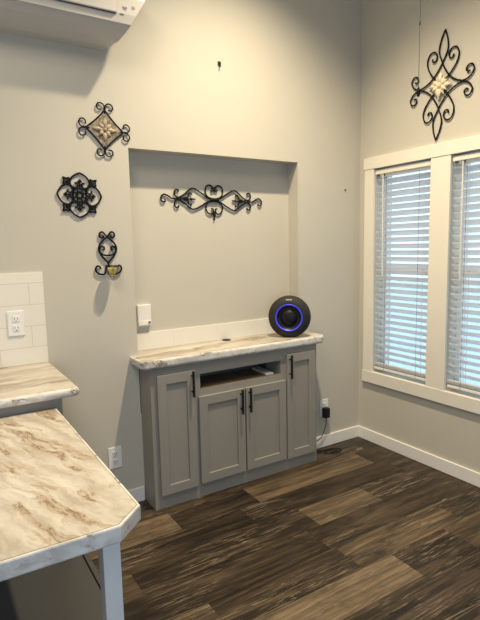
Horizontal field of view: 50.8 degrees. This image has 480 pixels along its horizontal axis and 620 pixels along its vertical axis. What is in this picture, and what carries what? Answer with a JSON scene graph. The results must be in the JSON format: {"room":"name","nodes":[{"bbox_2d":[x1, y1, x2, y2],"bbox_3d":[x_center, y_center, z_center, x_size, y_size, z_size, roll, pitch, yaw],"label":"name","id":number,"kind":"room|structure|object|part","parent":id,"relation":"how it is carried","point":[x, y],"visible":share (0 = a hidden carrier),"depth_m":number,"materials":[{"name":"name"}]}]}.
{"room":"living room","nodes":[
{"label":"living room","id":0,"kind":"room"},
{"bbox_2d":[0,0,361,489],"bbox_3d":[-1.435,-0.672,2.475,5.760,3.850,0.160,-6,9,-32],"label":"wall","id":1,"kind":"structure","parent":0,"point":[278,123],"depth_m":3.11,"materials":[{"name":"paint"}]},
{"bbox_2d":[0,272,48,367],"bbox_3d":[-1.707,0.106,2.291,1.574,0.484,0.010,-6,9,-32],"label":"backsplash","id":2,"kind":"structure","parent":1,"relation":"attached to","point":[18,291],"depth_m":2.64,"materials":[{"name":"beige tile"}]},
{"bbox_2d":[7,310,24,336],"bbox_3d":[-1.160,0.070,2.620,0.080,0.130,0.008,-6,9,-32],"label":"wall outlet","id":3,"kind":"object","parent":2,"relation":"attached to","point":[15,319],"visible":1,"depth_m":2.62,"materials":[{"name":"plastic"}]},
{"bbox_2d":[12,316,19,321],"bbox_3d":[-1.159,0.046,2.615,0.034,0.033,0.004,-6,9,-32],"label":"socket","id":4,"kind":"object","parent":3,"relation":"attached to","point":[14,318],"depth_m":2.61,"materials":[{"name":"plastic"}]},
{"bbox_2d":[13,325,19,331],"bbox_3d":[-1.158,0.094,2.621,0.034,0.033,0.004,-6,9,-32],"label":"socket","id":5,"kind":"object","parent":3,"relation":"attached to","point":[16,328],"depth_m":2.62,"materials":[{"name":"plastic"}]},
{"bbox_2d":[0,0,144,50],"bbox_3d":[-0.973,-1.507,2.442,1.050,0.295,0.226,-6,9,-32],"label":"air conditioner","id":6,"kind":"object","parent":1,"relation":"attached to","point":[92,24],"visible":1,"depth_m":2.49,"materials":[{"name":"plastic"}]},
{"bbox_3d":[-0.968,-1.531,2.317,0.812,0.146,0.014,-6,9,-32],"label":"panel","id":7,"kind":"part","parent":6,"relation":"part of","materials":[{"name":"plastic"}]},
{"bbox_2d":[56,172,101,217],"bbox_3d":[-0.867,-0.621,2.736,0.245,0.245,0.012,-6,9,-32],"label":"wall medallion","id":8,"kind":"object","parent":1,"relation":"attached to","point":[91,184],"visible":1,"depth_m":2.73,"materials":[{"name":"black metal"}]},
{"bbox_2d":[78,102,129,156],"bbox_3d":[-0.739,-0.986,2.768,0.290,0.290,0.023,-6,9,-32],"label":"wall plaque","id":9,"kind":"object","parent":1,"relation":"attached to","point":[103,128],"visible":1,"depth_m":2.77,"materials":[{"name":"black metal"}]},
{"bbox_3d":[-0.742,-0.987,2.772,0.196,0.196,0.004,-6,9,-32],"label":"panel","id":10,"kind":"part","parent":9,"relation":"part of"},
{"bbox_2d":[95,231,121,274],"bbox_3d":[-0.723,-0.316,2.813,0.158,0.246,0.092,-6,9,-32],"label":"candle sconce","id":11,"kind":"object","parent":1,"relation":"attached to","point":[102,255],"visible":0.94,"depth_m":2.84,"materials":[{"name":"black metal"}]},
{"bbox_2d":[107,265,117,276],"bbox_3d":[-0.711,-0.217,2.821,0.060,0.062,0.060,-6,9,-32],"label":"votive candle","id":12,"kind":"object","parent":11,"relation":"in","point":[112,272],"visible":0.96,"depth_m":2.80,"materials":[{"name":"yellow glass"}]},
{"bbox_2d":[108,446,121,469],"bbox_3d":[-0.737,0.873,2.990,0.080,0.130,0.008,-6,9,-32],"label":"wall outlet","id":13,"kind":"object","parent":1,"relation":"attached to","point":[115,453],"visible":1,"depth_m":2.99,"materials":[{"name":"plastic"}]},
{"bbox_2d":[112,451,117,456],"bbox_3d":[-0.736,0.850,2.985,0.034,0.033,0.004,-6,9,-32],"label":"socket","id":14,"kind":"object","parent":13,"relation":"attached to","point":[114,453],"depth_m":2.98,"materials":[{"name":"plastic"}]},
{"bbox_2d":[113,459,118,464],"bbox_3d":[-0.735,0.897,2.991,0.034,0.033,0.004,-6,9,-32],"label":"socket","id":15,"kind":"object","parent":13,"relation":"attached to","point":[115,461],"depth_m":2.99,"materials":[{"name":"plastic"}]},
{"bbox_2d":[136,304,151,326],"bbox_3d":[-0.589,0.033,3.105,0.085,0.131,0.034,-6,9,-32],"label":"wall control box","id":16,"kind":"object","parent":1,"relation":"attached to","point":[143,311],"visible":1,"depth_m":3.09,"materials":[{"name":"white plastic"}]},
{"bbox_2d":[137,318,275,350],"bbox_3d":[-0.149,0.149,3.410,1.214,0.110,0.010,-6,9,-32],"label":"backsplash strip","id":17,"kind":"object","parent":1,"relation":"attached to","point":[198,334],"visible":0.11,"depth_m":3.34,"materials":[{"name":"beige tile"}]},
{"bbox_2d":[160,184,261,221],"bbox_3d":[-0.169,-0.697,3.297,0.756,0.237,0.025,-6,9,-32],"label":"wall art","id":18,"kind":"object","parent":1,"relation":"attached to","point":[239,201],"visible":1,"depth_m":3.29,"materials":[{"name":"black metal"}]},
{"bbox_2d":[127,425,358,501],"bbox_3d":[-0.052,1.071,3.441,2.380,0.090,0.014,-6,9,-32],"label":"baseboard","id":19,"kind":"structure","parent":1,"relation":"attached to","point":[138,493],"depth_m":3.89,"materials":[{"name":"white paint"}]},
{"bbox_2d":[320,399,327,416],"bbox_3d":[0.639,0.743,3.842,0.080,0.130,0.008,-6,9,-32],"label":"wall outlet","id":20,"kind":"object","parent":1,"relation":"attached to","point":[323,403],"visible":0.7,"depth_m":3.83,"materials":[{"name":"plastic"}]},
{"bbox_2d":[316,407,341,453],"bbox_3d":[0.629,0.903,3.760,0.251,0.311,0.149,-6,9,-32],"label":"power adapter","id":21,"kind":"object","parent":20,"relation":"attached to","point":[326,410],"visible":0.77,"depth_m":3.81,"materials":[{"name":"black plastic"}]},
{"bbox_2d":[88,436,479,619],"bbox_3d":[0.182,1.546,0.030,5.760,0.002,6.219,-6,9,-32],"label":"floor","id":22,"kind":"structure","parent":0,"point":[366,530],"depth_m":2.59,"materials":[{"name":"brown wood"}]},
{"bbox_2d":[0,398,62,417],"bbox_3d":[-1.565,0.863,2.122,1.508,0.900,0.589,-6,9,-32],"label":"base cabinet","id":23,"kind":"object","parent":22,"relation":"on","point":[55,403],"visible":0.02,"depth_m":2.15,"materials":[{"name":"grey paint"}]},
{"bbox_2d":[0,362,78,408],"bbox_3d":[-1.536,0.395,2.068,1.581,0.040,0.621,-6,9,-32],"label":"countertop","id":24,"kind":"structure","parent":23,"relation":"on","point":[37,382],"depth_m":2.26,"materials":[{"name":"stone"}]},
{"bbox_2d":[0,553,124,619],"bbox_3d":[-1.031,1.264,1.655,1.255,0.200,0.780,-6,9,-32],"label":"cabinet","id":25,"kind":"object","parent":22,"relation":"on","point":[70,589],"visible":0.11,"depth_m":1.99,"materials":[{"name":"grey laminate"}]},
{"bbox_2d":[0,408,140,619],"bbox_3d":[-1.133,0.965,1.409,1.484,0.860,1.076,-6,9,-32],"label":"table","id":26,"kind":"object","parent":22,"relation":"on","point":[59,502],"visible":1,"depth_m":1.36,"materials":[{"name":"laminate"}]},
{"bbox_3d":[-0.327,0.974,1.342,0.045,0.824,0.045,-6,9,-32],"label":"leg","id":27,"kind":"part","parent":26,"relation":"part of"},
{"bbox_2d":[139,344,315,510],"bbox_3d":[-0.042,0.697,3.347,1.232,0.855,0.328,-6,9,-32],"label":"media cabinet","id":28,"kind":"object","parent":22,"relation":"on","point":[211,426],"visible":0.98,"depth_m":3.18,"materials":[{"name":"grey paint"}]},
{"bbox_3d":[-0.367,0.728,3.002,0.244,0.726,0.019,-6,9,-32],"label":"door","id":29,"kind":"part","parent":28,"relation":"part of","materials":[{"name":"grey paint"}]},
{"bbox_3d":[-0.278,0.438,2.994,0.015,0.156,0.033,-6,9,-32],"label":"handle","id":30,"kind":"part","parent":28,"relation":"part of","materials":[{"name":"black plastic"}]},
{"bbox_3d":[-0.106,0.784,3.172,0.325,0.551,0.019,-6,9,-32],"label":"door","id":31,"kind":"part","parent":28,"relation":"part of","materials":[{"name":"grey paint"}]},
{"bbox_2d":[130,331,323,369],"bbox_3d":[-0.051,0.243,3.304,1.364,0.054,0.308,-6,9,-32],"label":"countertop","id":32,"kind":"structure","parent":28,"relation":"on","point":[156,358],"depth_m":3.16,"materials":[{"name":"stone"}]},
{"bbox_2d":[268,295,310,336],"bbox_3d":[0.341,0.041,3.478,0.292,0.285,0.134,0,7,10],"label":"round speaker","id":33,"kind":"object","parent":32,"relation":"on","point":[289,316],"visible":1,"depth_m":3.42},
{"bbox_2d":[200,368,279,388],"bbox_3d":[-0.055,0.442,3.336,0.604,0.004,0.262,-6,9,-32],"label":"shelf","id":34,"kind":"object","parent":28,"relation":"attached to","point":[222,379],"depth_m":3.32,"materials":[{"name":"grey wood"}]},
{"bbox_3d":[0.014,0.580,3.193,0.015,0.156,0.033,-6,9,-32],"label":"handle","id":35,"kind":"part","parent":28,"relation":"part of","materials":[{"name":"black plastic"}]},
{"bbox_3d":[0.067,0.574,3.226,0.015,0.156,0.033,-6,9,-32],"label":"handle","id":36,"kind":"part","parent":28,"relation":"part of","materials":[{"name":"black plastic"}]},
{"bbox_2d":[252,366,272,374],"bbox_3d":[0.153,0.414,3.451,0.060,0.014,0.200,-5,8,-26],"label":"box","id":37,"kind":"object","parent":28,"relation":"on","point":[264,371],"visible":1,"depth_m":3.42,"materials":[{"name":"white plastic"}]},
{"bbox_3d":[0.175,0.756,3.346,0.318,0.551,0.019,-6,9,-32],"label":"door","id":38,"kind":"part","parent":28,"relation":"part of","materials":[{"name":"grey paint"}]},
{"bbox_3d":[0.343,0.381,3.378,0.015,0.158,0.033,-6,9,-32],"label":"handle","id":39,"kind":"part","parent":28,"relation":"part of","materials":[{"name":"black plastic"}]},
{"bbox_3d":[0.421,0.649,3.489,0.244,0.730,0.019,-6,9,-32],"label":"door","id":40,"kind":"part","parent":28,"relation":"part of","materials":[{"name":"grey paint"}]},
{"bbox_2d":[358,0,479,472],"bbox_3d":[2.568,-0.615,1.346,0.150,3.850,6.000,-6,9,-32],"label":"wall","id":41,"kind":"structure","parent":0,"point":[390,57],"depth_m":3.40,"materials":[{"name":"paint"}]},
{"bbox_2d":[381,176,427,363],"bbox_3d":[1.230,-0.265,3.637,0.055,1.514,0.490,-6,9,-32],"label":"window","id":42,"kind":"structure","parent":41,"relation":"in","point":[383,293],"depth_m":3.83,"materials":[{"name":"white paint"}]},
{"bbox_2d":[374,161,430,380],"bbox_3d":[1.155,-0.263,3.589,0.066,1.475,0.478,-6,9,-32],"label":"window blind","id":43,"kind":"object","parent":42,"relation":"attached to","point":[422,166],"visible":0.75,"depth_m":3.58,"materials":[{"name":"white plastic"}]},
{"bbox_3d":[1.084,-0.256,3.716,0.055,1.424,0.002,-6,9,-32],"label":"ladder cord","id":44,"kind":"part","parent":43,"relation":"part of","materials":[{"name":"white fabric"}]},
{"bbox_3d":[1.175,0.459,3.684,0.050,0.018,0.478,-6,9,-32],"label":"rail","id":45,"kind":"part","parent":43,"relation":"part of","materials":[{"name":"white plastic"}]},
{"bbox_3d":[1.236,-0.229,3.474,0.055,1.424,0.002,-6,9,-32],"label":"ladder cord","id":46,"kind":"part","parent":43,"relation":"part of","materials":[{"name":"white fabric"}]},
{"bbox_2d":[358,426,479,486],"bbox_3d":[2.542,1.257,1.535,0.014,0.090,5.986,-6,9,-32],"label":"baseboard","id":47,"kind":"structure","parent":41,"relation":"attached to","point":[465,474],"depth_m":3.53,"materials":[{"name":"white paint"}]},
{"bbox_2d":[362,135,479,413],"bbox_3d":[1.294,-0.222,3.302,0.024,1.683,1.319,-6,9,-32],"label":"trim","id":48,"kind":"structure","parent":41,"relation":"attached to","point":[440,154],"depth_m":3.34,"materials":[{"name":"paint"}]},
{"bbox_2d":[410,29,474,140],"bbox_3d":[1.250,-1.406,3.169,0.035,0.656,0.468,-6,9,-32],"label":"scroll ornament","id":49,"kind":"object","parent":41,"relation":"attached to","point":[439,85],"visible":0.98,"depth_m":3.15,"materials":[{"name":"black metal"}]},
{"bbox_2d":[454,163,479,381],"bbox_3d":[1.569,-0.203,3.099,0.055,1.514,0.493,-6,9,-32],"label":"window","id":50,"kind":"structure","parent":41,"relation":"in","point":[460,379],"depth_m":3.30,"materials":[{"name":"white paint"}]},
{"bbox_2d":[447,152,479,394],"bbox_3d":[1.494,-0.202,3.051,0.066,1.475,0.481,-6,9,-32],"label":"window blind","id":51,"kind":"object","parent":50,"relation":"attached to","point":[467,159],"visible":1,"depth_m":3.16,"materials":[{"name":"white plastic"}]},
{"bbox_3d":[1.514,0.520,3.146,0.050,0.018,0.481,-6,9,-32],"label":"rail","id":52,"kind":"part","parent":51,"relation":"part of","materials":[{"name":"white plastic"}]},
{"bbox_3d":[1.422,-0.195,3.179,0.055,1.424,0.002,-6,9,-32],"label":"ladder cord","id":53,"kind":"part","parent":51,"relation":"part of","materials":[{"name":"white fabric"}]},
{"bbox_3d":[0.110,-2.343,-0.303,5.750,0.100,6.160,-6,9,-32],"label":"ceiling","id":54,"kind":"structure","parent":0,"visible":0},
{"bbox_2d":[416,0,420,96],"bbox_3d":[0.458,-1.526,1.236,0.059,1.924,0.059,-6,9,-32],"label":"pull chain","id":55,"kind":"object","parent":54,"relation":"hanging from","point":[418,88],"visible":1,"depth_m":1.34,"materials":[{"name":"black metal"}]},
{"bbox_3d":[0.478,-0.585,1.355,0.011,0.028,0.011,-6,9,-32],"label":"knob","id":56,"kind":"part","parent":55,"relation":"part of","materials":[{"name":"black plastic"}]},
{"bbox_3d":[0.458,-1.530,1.235,0.002,1.893,0.002,-6,9,-32],"label":"chain","id":57,"kind":"part","parent":55,"relation":"part of","materials":[{"name":"metal"}]},
{"label":"outside","id":58,"kind":"structure","parent":0,"visible":0},
{"bbox_2d":[389,278,479,385],"bbox_3d":[15.255,0.447,10.055,29.400,0.100,35.000,-6,9,-32],"label":"ground","id":59,"kind":"structure","parent":58,"point":[473,382],"depth_m":11.12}
]}

